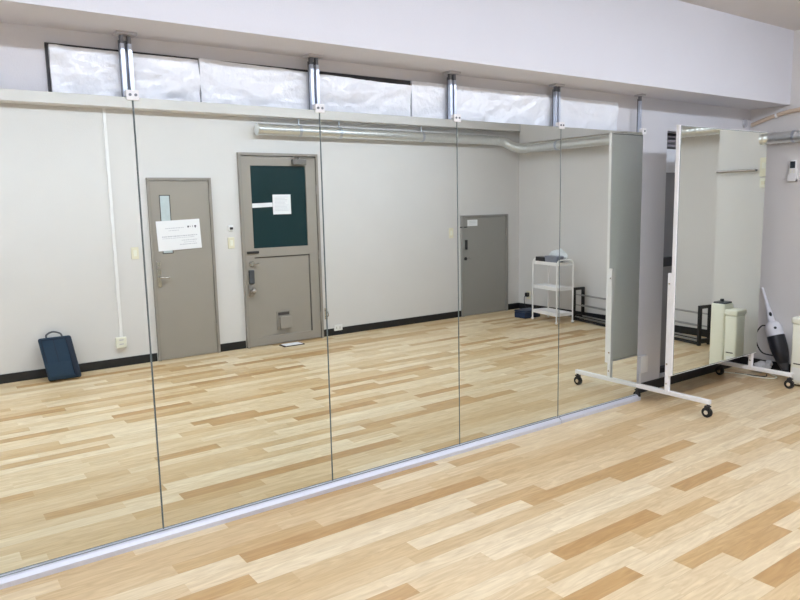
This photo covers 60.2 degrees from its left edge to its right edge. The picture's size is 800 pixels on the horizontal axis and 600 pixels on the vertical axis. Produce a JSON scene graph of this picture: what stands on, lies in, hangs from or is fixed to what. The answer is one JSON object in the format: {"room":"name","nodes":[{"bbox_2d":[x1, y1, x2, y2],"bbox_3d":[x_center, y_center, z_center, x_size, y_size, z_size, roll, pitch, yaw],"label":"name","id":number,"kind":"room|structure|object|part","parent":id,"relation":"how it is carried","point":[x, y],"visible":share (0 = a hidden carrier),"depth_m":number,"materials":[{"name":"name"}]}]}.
{"room":"exercise studio","nodes":[
{"label":"exercise studio","id":0,"kind":"room"},
{"bbox_2d":[0,22,750,507],"bbox_3d":[-0.422,-0.427,3.790,10.350,2.815,0.320,-7,10,-35],"label":"wall","id":1,"kind":"structure","parent":0,"point":[22,50],"depth_m":4.83,"materials":[{"name":"painted plaster"}]},
{"bbox_2d":[112,30,138,105],"bbox_3d":[-1.146,-0.972,2.910,0.085,0.298,0.078,-7,10,-35],"label":"strut","id":2,"kind":"object","parent":1,"relation":"attached to","point":[128,90],"visible":0.97,"depth_m":2.90,"materials":[{"name":"metal"}]},
{"bbox_3d":[-1.154,-1.115,2.897,0.085,0.012,0.060,-7,10,-35],"label":"ceiling plate","id":3,"kind":"part","parent":2,"relation":"part of","materials":[{"name":"white metal"}]},
{"bbox_3d":[-1.160,-0.959,2.927,0.050,0.268,0.004,-7,10,-35],"label":"plate","id":4,"kind":"part","parent":2,"relation":"part of","materials":[{"name":"metal"}]},
{"bbox_2d":[44,42,410,110],"bbox_3d":[0.046,-1.110,3.838,3.631,0.210,0.010,-7,10,-35],"label":"window","id":5,"kind":"structure","parent":1,"relation":"in","point":[377,79],"depth_m":3.31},
{"bbox_2d":[48,44,199,101],"bbox_3d":[-1.158,-0.962,2.957,0.612,0.190,0.036,-7,10,-35],"label":"plastic sheet","id":6,"kind":"object","parent":5,"relation":"attached to","point":[75,70],"visible":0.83,"depth_m":2.92,"materials":[{"name":"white plastic"}]},
{"bbox_2d":[198,58,411,116],"bbox_3d":[-0.420,-1.054,3.476,1.189,0.199,0.039,-7,10,-35],"label":"plastic sheet","id":7,"kind":"object","parent":5,"relation":"attached to","point":[222,82],"visible":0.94,"depth_m":3.40,"materials":[{"name":"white plastic"}]},
{"bbox_2d":[410,81,618,130],"bbox_3d":[0.799,-1.200,4.343,1.798,0.198,0.030,-7,10,-35],"label":"plastic sheet","id":8,"kind":"object","parent":5,"relation":"attached to","point":[428,100],"visible":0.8,"depth_m":4.26,"materials":[{"name":"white plastic"}]},
{"bbox_2d":[303,53,324,112],"bbox_3d":[-0.419,-1.059,3.423,0.085,0.298,0.078,-7,10,-35],"label":"strut","id":9,"kind":"object","parent":1,"relation":"attached to","point":[313,67],"visible":0.97,"depth_m":3.42,"materials":[{"name":"metal"}]},
{"bbox_3d":[-0.433,-1.046,3.441,0.050,0.268,0.004,-7,10,-35],"label":"plate","id":10,"kind":"part","parent":9,"relation":"part of","materials":[{"name":"metal"}]},
{"bbox_3d":[-0.427,-1.202,3.410,0.085,0.012,0.060,-7,10,-35],"label":"ceiling plate","id":11,"kind":"part","parent":9,"relation":"part of","materials":[{"name":"white metal"}]},
{"bbox_2d":[0,0,793,109],"bbox_3d":[-0.644,-1.454,3.103,9.200,0.582,0.323,-7,10,-35],"label":"beam","id":12,"kind":"structure","parent":1,"relation":"attached to","point":[675,50],"depth_m":3.81,"materials":[{"name":"white paint"}]},
{"bbox_2d":[162,357,739,520],"bbox_3d":[-0.683,0.992,3.572,9.200,0.075,0.012,-7,10,-35],"label":"baseboard","id":13,"kind":"structure","parent":1,"relation":"attached to","point":[659,382],"depth_m":5.72,"materials":[{"name":"black plastic"}]},
{"bbox_2d":[443,71,460,121],"bbox_3d":[0.303,-1.146,3.934,0.085,0.298,0.078,-7,10,-35],"label":"strut","id":14,"kind":"object","parent":1,"relation":"attached to","point":[451,79],"visible":0.95,"depth_m":3.93,"materials":[{"name":"metal"}]},
{"bbox_3d":[0.289,-1.133,3.951,0.050,0.268,0.004,-7,10,-35],"label":"plate","id":15,"kind":"part","parent":14,"relation":"part of","materials":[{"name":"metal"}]},
{"bbox_3d":[0.295,-1.288,3.921,0.085,0.012,0.060,-7,10,-35],"label":"ceiling plate","id":16,"kind":"part","parent":14,"relation":"part of","materials":[{"name":"white metal"}]},
{"bbox_2d":[549,83,564,128],"bbox_3d":[1.014,-1.231,4.436,0.085,0.298,0.078,-7,10,-35],"label":"strut","id":17,"kind":"object","parent":1,"relation":"attached to","point":[556,94],"visible":0.97,"depth_m":4.43,"materials":[{"name":"metal"}]},
{"bbox_3d":[1.000,-1.218,4.453,0.050,0.268,0.004,-7,10,-35],"label":"plate","id":18,"kind":"part","parent":17,"relation":"part of","materials":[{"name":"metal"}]},
{"bbox_3d":[1.005,-1.373,4.423,0.085,0.012,0.060,-7,10,-35],"label":"ceiling plate","id":19,"kind":"part","parent":17,"relation":"part of","materials":[{"name":"white metal"}]},
{"bbox_2d":[634,94,645,133],"bbox_3d":[1.718,-1.315,4.934,0.052,0.298,0.078,-7,10,-35],"label":"strut","id":20,"kind":"object","parent":1,"relation":"attached to","point":[639,100],"visible":0.98,"depth_m":4.93,"materials":[{"name":"metal"}]},
{"bbox_3d":[1.707,-1.303,4.953,0.023,0.268,0.004,-7,10,-35],"label":"plate","id":21,"kind":"part","parent":20,"relation":"part of","materials":[{"name":"metal"}]},
{"bbox_2d":[637,355,647,383],"bbox_3d":[1.855,0.531,5.332,0.131,0.220,0.037,-7,10,-35],"label":"wall outlet","id":22,"kind":"object","parent":1,"relation":"attached to","point":[642,361],"visible":0.85,"depth_m":5.31,"materials":[{"name":"white plastic"}]},
{"bbox_2d":[660,133,675,372],"bbox_3d":[2.401,-0.389,5.764,1.000,1.935,0.170,-7,10,-35],"label":"window","id":23,"kind":"structure","parent":1,"relation":"in","point":[671,137],"depth_m":5.64,"materials":[{"name":"glass glass"},{"name":"white painted metal"}]},
{"bbox_2d":[667,135,675,146],"bbox_3d":[2.385,-1.285,5.634,0.930,0.083,0.020,-7,10,-35],"label":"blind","id":24,"kind":"object","parent":23,"relation":"attached to","point":[668,136],"depth_m":5.46,"materials":[{"name":"white plastic"}]},
{"bbox_2d":[742,119,747,127],"bbox_3d":[2.932,-1.500,5.869,0.068,0.068,0.016,-7,10,-35],"label":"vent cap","id":25,"kind":"object","parent":1,"relation":"attached to","point":[744,122],"visible":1,"depth_m":5.86,"materials":[{"name":"white plastic"}]},
{"bbox_2d":[0,367,799,599],"bbox_3d":[0.690,1.203,2.492,10.350,0.100,4.596,-7,10,-35],"label":"floor","id":26,"kind":"structure","parent":0,"point":[653,497],"depth_m":3.21,"materials":[{"name":"brown wood"}]},
{"bbox_2d":[0,417,560,589],"bbox_3d":[-0.423,0.994,3.630,3.688,0.044,0.049,-7,10,-35],"label":"rail","id":27,"kind":"object","parent":26,"relation":"on","point":[14,578],"visible":1,"depth_m":3.37,"materials":[{"name":"metal"}]},
{"bbox_2d":[0,88,162,574],"bbox_3d":[-1.474,0.144,2.786,0.895,1.925,0.010,-7,10,-35],"label":"wall mirror","id":28,"kind":"object","parent":27,"relation":"on","point":[79,468],"visible":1,"depth_m":2.86,"materials":[{"name":"silver glass"}]},
{"bbox_2d":[132,98,331,528],"bbox_3d":[-0.746,0.057,3.300,0.892,1.925,0.010,-7,10,-35],"label":"wall mirror","id":29,"kind":"object","parent":27,"relation":"on","point":[230,195],"visible":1,"depth_m":3.26,"materials":[{"name":"silver glass"}]},
{"bbox_2d":[319,111,458,480],"bbox_3d":[-0.021,-0.030,3.812,0.887,1.925,0.010,-7,10,-35],"label":"wall mirror","id":30,"kind":"object","parent":27,"relation":"on","point":[389,182],"visible":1,"depth_m":3.78,"materials":[{"name":"silver glass"}]},
{"bbox_2d":[456,120,560,444],"bbox_3d":[0.695,-0.116,4.319,0.872,1.925,0.010,-7,10,-35],"label":"wall mirror","id":31,"kind":"object","parent":27,"relation":"on","point":[508,174],"visible":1,"depth_m":4.29,"materials":[{"name":"silver glass"}]},
{"bbox_2d":[559,394,640,422],"bbox_3d":[1.439,0.771,4.949,0.875,0.044,0.043,-7,10,-35],"label":"rail","id":32,"kind":"object","parent":26,"relation":"on","point":[630,399],"visible":0.98,"depth_m":4.91,"materials":[{"name":"metal"}]},
{"bbox_2d":[557,127,642,416],"bbox_3d":[1.404,-0.200,4.819,0.867,1.925,0.010,-7,10,-35],"label":"wall mirror","id":33,"kind":"object","parent":32,"relation":"on","point":[601,170],"visible":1,"depth_m":4.79,"materials":[{"name":"silver glass"}]},
{"bbox_2d":[636,125,794,417],"bbox_3d":[2.395,-0.264,5.178,1.190,1.990,0.640,-7,10,-35],"label":"mirror","id":34,"kind":"object","parent":26,"relation":"on","point":[714,279],"visible":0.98,"depth_m":5.10,"materials":[{"name":"silver glass"}]},
{"bbox_3d":[1.920,0.231,4.928,0.032,0.850,0.028,-7,10,-35],"label":"post","id":35,"kind":"part","parent":34,"relation":"part of","materials":[{"name":"white metal"}]},
{"bbox_3d":[2.392,-0.382,5.161,1.186,1.752,0.024,-7,10,-35],"label":"frame","id":36,"kind":"part","parent":34,"relation":"part of","materials":[{"name":"white metal"}]},
{"bbox_2d":[673,126,767,373],"bbox_3d":[2.405,-0.383,5.159,1.159,1.734,0.003,-7,10,-35],"label":"mirror glass","id":37,"kind":"object","parent":34,"relation":"attached to","point":[719,191],"depth_m":5.11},
{"bbox_3d":[2.860,0.118,5.593,0.032,0.850,0.028,-7,10,-35],"label":"post","id":38,"kind":"part","parent":34,"relation":"part of","materials":[{"name":"white metal"}]},
{"bbox_2d":[724,371,776,378],"bbox_3d":[2.949,0.633,5.823,0.403,0.011,0.187,1,8,14],"label":"cable","id":39,"kind":"object","parent":26,"relation":"on","point":[750,375],"visible":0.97,"depth_m":5.80,"materials":[{"name":"white plastic"}]},
{"bbox_2d":[753,360,772,372],"bbox_3d":[3.113,0.569,5.925,0.189,0.104,0.142,-7,10,-35],"label":"plastic bag","id":40,"kind":"object","parent":26,"relation":"on","point":[767,364],"visible":0.72,"depth_m":5.88,"materials":[{"name":"white plastic"}]},
{"bbox_2d":[757,287,788,371],"bbox_3d":[3.184,0.255,5.875,0.141,0.700,0.309,-5,9,-24],"label":"stick vacuum","id":41,"kind":"object","parent":26,"relation":"on","point":[776,338],"visible":0.9,"depth_m":5.82,"materials":[{"name":"grey plastic"}]},
{"bbox_3d":[3.120,0.357,5.936,0.032,0.279,0.118,0,-16,-35],"label":"cord","id":42,"kind":"part","parent":41,"relation":"part of","materials":[{"name":"black plastic"}]},
{"bbox_3d":[3.151,0.045,5.929,0.058,0.315,0.060,0,-16,-35],"label":"handle","id":43,"kind":"part","parent":41,"relation":"part of","materials":[{"name":"white plastic"}]},
{"bbox_2d":[767,334,788,371],"bbox_3d":[3.216,0.455,5.834,0.140,0.315,0.140,0,-16,-35],"label":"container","id":44,"kind":"object","parent":41,"relation":"on","point":[778,345],"depth_m":5.79,"materials":[{"name":"black plastic"}]},
{"bbox_2d":[790,316,799,384],"bbox_3d":[3.222,0.373,5.424,0.154,0.626,0.242,-7,10,-35],"label":"heater","id":45,"kind":"object","parent":26,"relation":"on","point":[795,355],"visible":0.83,"depth_m":5.45,"materials":[{"name":"metal"}]},
{"bbox_3d":[3.134,0.584,5.468,0.003,0.100,0.065,-7,10,-35],"label":"label plate","id":46,"kind":"part","parent":45,"relation":"part of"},
{"bbox_2d":[679,0,799,30],"bbox_3d":[0.629,-1.684,2.089,10.350,0.100,4.596,-7,10,-35],"label":"ceiling","id":47,"kind":"structure","parent":0,"point":[780,13],"depth_m":4.92,"materials":[{"name":"white paint"}]},
{"bbox_2d":[745,30,799,363],"bbox_3d":[4.439,-0.693,4.962,1.050,2.815,4.596,-7,10,-35],"label":"wall","id":48,"kind":"structure","parent":0,"point":[780,254],"depth_m":5.80,"materials":[{"name":"white paint"}]},
{"bbox_2d":[740,356,790,371],"bbox_3d":[4.569,0.690,4.918,0.958,0.082,3.880,-7,10,-35],"label":"baseboard","id":49,"kind":"structure","parent":48,"relation":"attached to","point":[743,360],"depth_m":6.07,"materials":[{"name":"black plastic"}]},
{"bbox_2d":[751,107,799,126],"bbox_3d":[3.285,-1.491,5.502,0.040,0.126,0.980,-7,10,-35],"label":"insulated pipe","id":50,"kind":"object","parent":48,"relation":"attached to","point":[776,115],"visible":1,"depth_m":5.72,"materials":[{"name":"white plastic"}]},
{"bbox_2d":[767,130,799,143],"bbox_3d":[3.196,-1.326,5.601,0.112,0.098,0.490,-7,10,-35],"label":"duct","id":51,"kind":"object","parent":48,"relation":"attached to","point":[793,136],"visible":0.92,"depth_m":5.62,"materials":[{"name":"metal"}]},
{"bbox_2d":[787,160,797,180],"bbox_3d":[3.226,-1.063,5.672,0.033,0.172,0.066,-7,10,-35],"label":"remote control","id":52,"kind":"object","parent":48,"relation":"attached to","point":[792,176],"visible":1,"depth_m":5.66,"materials":[{"name":"white plastic"}]}
]}

